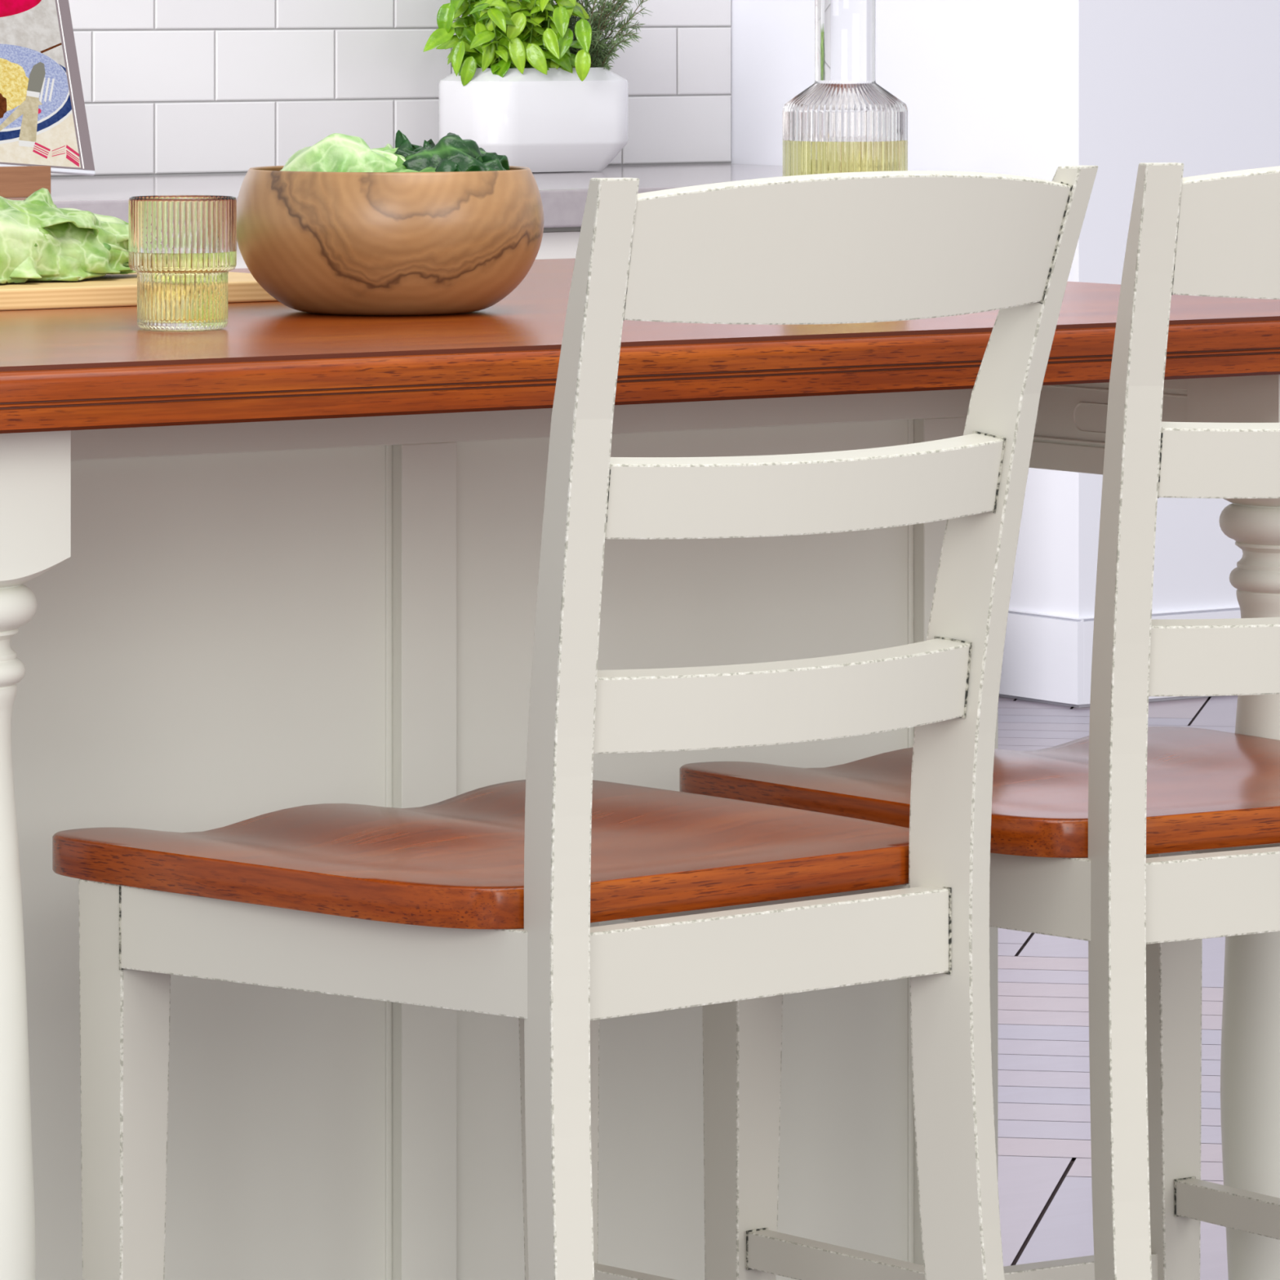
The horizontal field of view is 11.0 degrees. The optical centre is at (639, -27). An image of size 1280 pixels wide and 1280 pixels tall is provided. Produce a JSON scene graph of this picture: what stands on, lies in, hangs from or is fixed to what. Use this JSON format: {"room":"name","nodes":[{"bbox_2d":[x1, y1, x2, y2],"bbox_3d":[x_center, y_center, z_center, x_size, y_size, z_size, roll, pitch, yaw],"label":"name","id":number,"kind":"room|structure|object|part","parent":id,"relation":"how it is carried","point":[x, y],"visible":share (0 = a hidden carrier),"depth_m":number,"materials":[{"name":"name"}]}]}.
{"room":"kitchen","nodes":[
{"label":"kitchen","id":0,"kind":"room"},
{"bbox_2d":[50,0,731,177],"bbox_3d":[-2.810,-0.148,9.109,7.195,2.600,0.116,0,0,-35],"label":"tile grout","id":1,"kind":"structure","parent":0,"point":[727,26],"depth_m":10.62,"materials":[{"name":"grey tile"}]},
{"bbox_2d":[50,0,731,175],"bbox_3d":[-2.110,-0.483,9.535,5.554,1.600,0.006,0,0,-35],"label":"backsplash","id":2,"kind":"structure","parent":1,"relation":"attached to","point":[127,66],"depth_m":10.65,"materials":[{"name":"white tile"}]},
{"bbox_2d":[731,0,1279,707],"bbox_3d":[1.853,-0.148,11.865,3.600,2.600,1.038,0,0,-35],"label":"wall","id":3,"kind":"structure","parent":0,"point":[1028,88],"depth_m":10.54,"materials":[{"name":"white paint"}]},
{"bbox_2d":[999,608,1084,704],"bbox_3d":[0.421,1.079,10.763,0.012,0.135,0.929,0,0,-35],"label":"baseboard","id":4,"kind":"structure","parent":3,"relation":"attached to","point":[1043,658],"depth_m":10.45,"materials":[{"name":"white wood"}]},
{"bbox_2d":[1083,606,1240,704],"bbox_3d":[2.118,1.079,11.409,3.500,0.135,0.012,0,0,-35],"label":"baseboard","id":5,"kind":"structure","parent":3,"relation":"attached to","point":[1230,612],"depth_m":10.48,"materials":[{"name":"white"}]},
{"bbox_2d":[997,695,1237,1279],"bbox_3d":[1.398,1.177,6.224,11.500,0.050,11.579,0,0,-35],"label":"floor","id":6,"kind":"structure","parent":0,"point":[1045,1188],"depth_m":6.98,"materials":[{"name":"grey wood"}]},
{"bbox_2d":[235,226,581,268],"bbox_3d":[-0.936,0.765,9.796,3.344,0.774,0.929,0,0,-35],"label":"base cabinet","id":7,"kind":"object","parent":6,"relation":"on","point":[556,242],"visible":0.02,"depth_m":9.84,"materials":[{"name":"paint"}]},
{"bbox_3d":[-0.534,0.468,9.560,0.739,0.168,0.022,0,0,-35],"label":"drawer","id":8,"kind":"part","parent":7,"relation":"part of","materials":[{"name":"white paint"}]},
{"bbox_2d":[4,164,782,227],"bbox_3d":[-0.955,0.348,9.779,3.394,0.056,0.934,0,0,-35],"label":"countertop","id":9,"kind":"structure","parent":7,"relation":"on","point":[563,194],"depth_m":10.06,"materials":[{"name":"stone"}]},
{"bbox_2d":[0,165,50,197],"bbox_3d":[-0.954,0.232,9.520,0.150,0.175,0.170,0,0,-35],"label":"tablet stand","id":10,"kind":"object","parent":9,"relation":"on","point":[15,181],"visible":0.68,"depth_m":9.47,"materials":[{"name":"brown wood"}]},
{"bbox_2d":[0,0,95,176],"bbox_3d":[-0.957,0.143,9.542,0.360,0.298,0.135,0,0,-33],"label":"cookbook","id":11,"kind":"object","parent":10,"relation":"on","point":[43,121],"visible":1,"depth_m":9.59,"materials":[{"name":"printed paper"}]},
{"bbox_2d":[438,66,628,172],"bbox_3d":[-0.171,0.235,10.680,0.295,0.167,0.188,0,0,-35],"label":"planter","id":12,"kind":"object","parent":9,"relation":"on","point":[556,121],"visible":0.8,"depth_m":10.60,"materials":[{"name":"white ceramic"}]},
{"bbox_2d":[422,0,591,85],"bbox_3d":[-0.216,0.072,10.637,0.276,0.250,0.264,0,0,-6],"label":"basil plant","id":13,"kind":"object","parent":12,"relation":"in","point":[499,36],"visible":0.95,"depth_m":10.56,"materials":[{"name":"green plant"}]},
{"bbox_3d":[-0.218,0.064,10.644,0.172,0.198,0.169,0,0,-35],"label":"stem","id":14,"kind":"part","parent":13,"relation":"part of","materials":[{"name":"green plant"}]},
{"bbox_2d":[554,0,653,73],"bbox_3d":[-0.066,0.083,10.715,0.202,0.206,0.192,0,0,25],"label":"rosemary plant","id":15,"kind":"object","parent":12,"relation":"in","point":[599,53],"visible":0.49,"depth_m":10.69,"materials":[{"name":"green plant"}]},
{"bbox_3d":[-0.051,0.081,10.709,0.188,0.185,0.159,0,0,-1],"label":"stem","id":16,"kind":"part","parent":15,"relation":"part of","materials":[{"name":"green plant"}]},
{"bbox_3d":[0.073,0.468,9.992,0.739,0.168,0.022,0,0,-35],"label":"drawer","id":17,"kind":"part","parent":7,"relation":"part of","materials":[{"name":"white paint"}]},
{"bbox_2d":[52,164,1097,1279],"bbox_3d":[-0.032,0.634,4.123,0.466,1.034,0.565,0,0,-41],"label":"chair","id":18,"kind":"object","parent":6,"relation":"on","point":[494,899],"visible":1,"depth_m":4.01,"materials":[{"name":"beige paint"}]},
{"bbox_3d":[-0.322,0.859,4.141,0.045,0.586,0.039,0,0,-41],"label":"leg","id":19,"kind":"part","parent":18,"relation":"part of","materials":[{"name":"beige paint"}]},
{"bbox_3d":[-0.085,0.554,4.173,0.449,0.024,0.418,0,0,-41],"label":"seat","id":20,"kind":"part","parent":18,"relation":"part of","materials":[{"name":"brown wood"}]},
{"bbox_3d":[-0.054,0.859,4.371,0.042,0.586,0.039,0,0,-41],"label":"leg","id":21,"kind":"part","parent":18,"relation":"part of","materials":[{"name":"beige paint"}]},
{"bbox_3d":[-0.035,0.635,3.869,0.025,1.034,0.120,0,0,-23],"label":"post","id":22,"kind":"part","parent":18,"relation":"part of","materials":[{"name":"beige paint"}]},
{"bbox_3d":[0.130,0.162,3.939,0.360,0.090,0.058,0,0,-41],"label":"crest rail","id":23,"kind":"part","parent":18,"relation":"part of","materials":[{"name":"beige paint"}]},
{"bbox_3d":[0.224,0.635,4.092,0.120,1.034,0.025,0,0,31],"label":"post","id":24,"kind":"part","parent":18,"relation":"part of","materials":[{"name":"beige paint"}]},
{"bbox_2d":[0,257,1279,1279],"bbox_3d":[-0.221,0.695,4.773,1.327,0.914,1.073,0,0,-35],"label":"kitchen island","id":25,"kind":"object","parent":6,"relation":"on","point":[278,557],"visible":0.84,"depth_m":4.59,"materials":[{"name":"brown wood"}]},
{"bbox_3d":[-0.421,0.715,4.108,0.100,0.874,0.100,0,0,-35],"label":"leg","id":26,"kind":"part","parent":25,"relation":"part of","materials":[{"name":"beige paint"}]},
{"bbox_3d":[-0.365,0.680,4.489,0.465,0.704,0.011,0,0,-35],"label":"panel","id":27,"kind":"part","parent":25,"relation":"part of","materials":[{"name":"beige paint"}]},
{"bbox_3d":[-0.168,0.715,4.622,1.050,0.874,0.024,0,0,-35],"label":"frame","id":28,"kind":"part","parent":25,"relation":"part of","materials":[{"name":"beige paint"}]},
{"bbox_2d":[0,257,1279,433],"bbox_3d":[-0.221,0.258,4.773,1.327,0.040,1.073,0,0,-35],"label":"island countertop","id":29,"kind":"structure","parent":25,"relation":"on","point":[71,368],"depth_m":4.31,"materials":[{"name":"brown wood"}]},
{"bbox_2d":[0,271,278,310],"bbox_3d":[-0.605,0.230,4.747,0.720,0.015,0.300,0,0,-35],"label":"cutting board","id":30,"kind":"object","parent":29,"relation":"on","point":[108,290],"visible":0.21,"depth_m":4.72,"materials":[{"name":"brown wood"}]},
{"bbox_2d":[0,187,136,283],"bbox_3d":[-0.513,0.177,4.778,0.406,0.090,0.177,0,0,-35],"label":"lettuce","id":31,"kind":"object","parent":30,"relation":"on","point":[40,240],"visible":0.92,"depth_m":4.79,"materials":[{"name":"green food"}]},
{"bbox_2d":[128,195,236,330],"bbox_3d":[-0.306,0.194,4.432,0.072,0.088,0.072,0,0,-35],"label":"tumbler","id":32,"kind":"object","parent":29,"relation":"on","point":[182,249],"visible":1,"depth_m":4.40,"materials":[{"name":"clear glass"}]},
{"bbox_2d":[236,165,544,315],"bbox_3d":[-0.176,0.188,4.658,0.217,0.101,0.217,0,0,0],"label":"salad bowl","id":33,"kind":"object","parent":29,"relation":"on","point":[450,242],"visible":0.96,"depth_m":4.57,"materials":[{"name":"brown wood"}]},
{"bbox_2d":[280,133,397,172],"bbox_3d":[-0.215,0.162,4.651,0.108,0.100,0.102,0,0,28],"label":"lettuce leaf","id":34,"kind":"object","parent":33,"relation":"in","point":[337,152],"visible":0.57,"depth_m":4.63,"materials":[{"name":"green food"}]},
{"bbox_2d":[394,129,431,160],"bbox_3d":[-0.163,0.138,4.663,0.050,0.056,0.056,0,0,10],"label":"salad leaf","id":35,"kind":"object","parent":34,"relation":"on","point":[405,148],"visible":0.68,"depth_m":4.67,"materials":[{"name":"green food"}]},
{"bbox_2d":[371,143,405,164],"bbox_3d":[-0.180,0.145,4.668,0.059,0.049,0.064,0,0,-13],"label":"lettuce leaf","id":36,"kind":"object","parent":33,"relation":"in","point":[388,151],"visible":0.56,"depth_m":4.65,"materials":[{"name":"green food"}]},
{"bbox_2d":[386,153,435,172],"bbox_3d":[-0.160,0.150,4.631,0.080,0.048,0.068,0,0,37],"label":"salad leaf","id":37,"kind":"object","parent":33,"relation":"in","point":[401,168],"visible":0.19,"depth_m":4.63,"materials":[{"name":"green food"}]},
{"bbox_2d":[402,132,503,172],"bbox_3d":[-0.139,0.143,4.658,0.080,0.061,0.087,0,0,-34],"label":"salad leaf","id":38,"kind":"object","parent":33,"relation":"in","point":[451,153],"visible":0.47,"depth_m":4.64,"materials":[{"name":"green food"}]},
{"bbox_2d":[474,147,510,171],"bbox_3d":[-0.119,0.144,4.680,0.071,0.050,0.069,0,0,28],"label":"salad leaf","id":39,"kind":"object","parent":33,"relation":"in","point":[504,160],"visible":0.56,"depth_m":4.67,"materials":[{"name":"green food"}]},
{"bbox_2d":[782,0,907,176],"bbox_3d":[0.154,0.106,4.958,0.094,0.263,0.094,0,0,-41],"label":"glass carafe","id":40,"kind":"object","parent":29,"relation":"on","point":[845,121],"visible":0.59,"depth_m":4.93,"materials":[{"name":"clear glass"}]},
{"bbox_3d":[0.030,0.680,4.771,0.414,0.704,0.011,0,0,-35],"label":"panel","id":41,"kind":"part","parent":25,"relation":"part of","materials":[{"name":"beige paint"}]},
{"bbox_3d":[0.344,0.325,4.821,0.001,0.022,0.094,0,0,-35],"label":"oval moulding","id":42,"kind":"part","parent":25,"relation":"part of","materials":[{"name":"beige paint"}]},
{"bbox_3d":[0.305,0.322,4.894,0.025,0.087,0.343,0,0,-35],"label":"support rail","id":43,"kind":"part","parent":25,"relation":"part of","materials":[{"name":"beige paint"}]},
{"bbox_3d":[0.462,0.715,4.737,0.100,0.874,0.100,0,0,-35],"label":"leg","id":44,"kind":"part","parent":25,"relation":"part of","materials":[{"name":"beige paint"}]},
{"bbox_2d":[679,162,1279,1279],"bbox_3d":[0.354,0.634,4.430,0.466,1.034,0.565,0,0,-32],"label":"chair","id":45,"kind":"object","parent":6,"relation":"on","point":[1139,842],"visible":0.85,"depth_m":4.24,"materials":[{"name":"beige paint"}]},
{"bbox_3d":[0.070,0.859,4.491,0.045,0.586,0.039,0,0,-32],"label":"leg","id":46,"kind":"part","parent":45,"relation":"part of","materials":[{"name":"beige paint"}]},
{"bbox_3d":[0.309,0.554,4.488,0.449,0.024,0.418,0,0,-32],"label":"seat","id":47,"kind":"part","parent":45,"relation":"part of","materials":[{"name":"brown wood"}]},
{"bbox_3d":[0.312,0.635,4.179,0.025,1.034,0.120,0,0,-14],"label":"post","id":48,"kind":"part","parent":45,"relation":"part of","materials":[{"name":"beige paint"}]},
{"bbox_3d":[0.369,0.859,4.678,0.042,0.586,0.039,0,0,-32],"label":"leg","id":49,"kind":"part","parent":45,"relation":"part of","materials":[{"name":"beige paint"}]},
{"bbox_3d":[0.486,0.162,4.223,0.360,0.090,0.058,0,0,-32],"label":"crest rail","id":50,"kind":"part","parent":45,"relation":"part of","materials":[{"name":"beige paint"}]}
]}

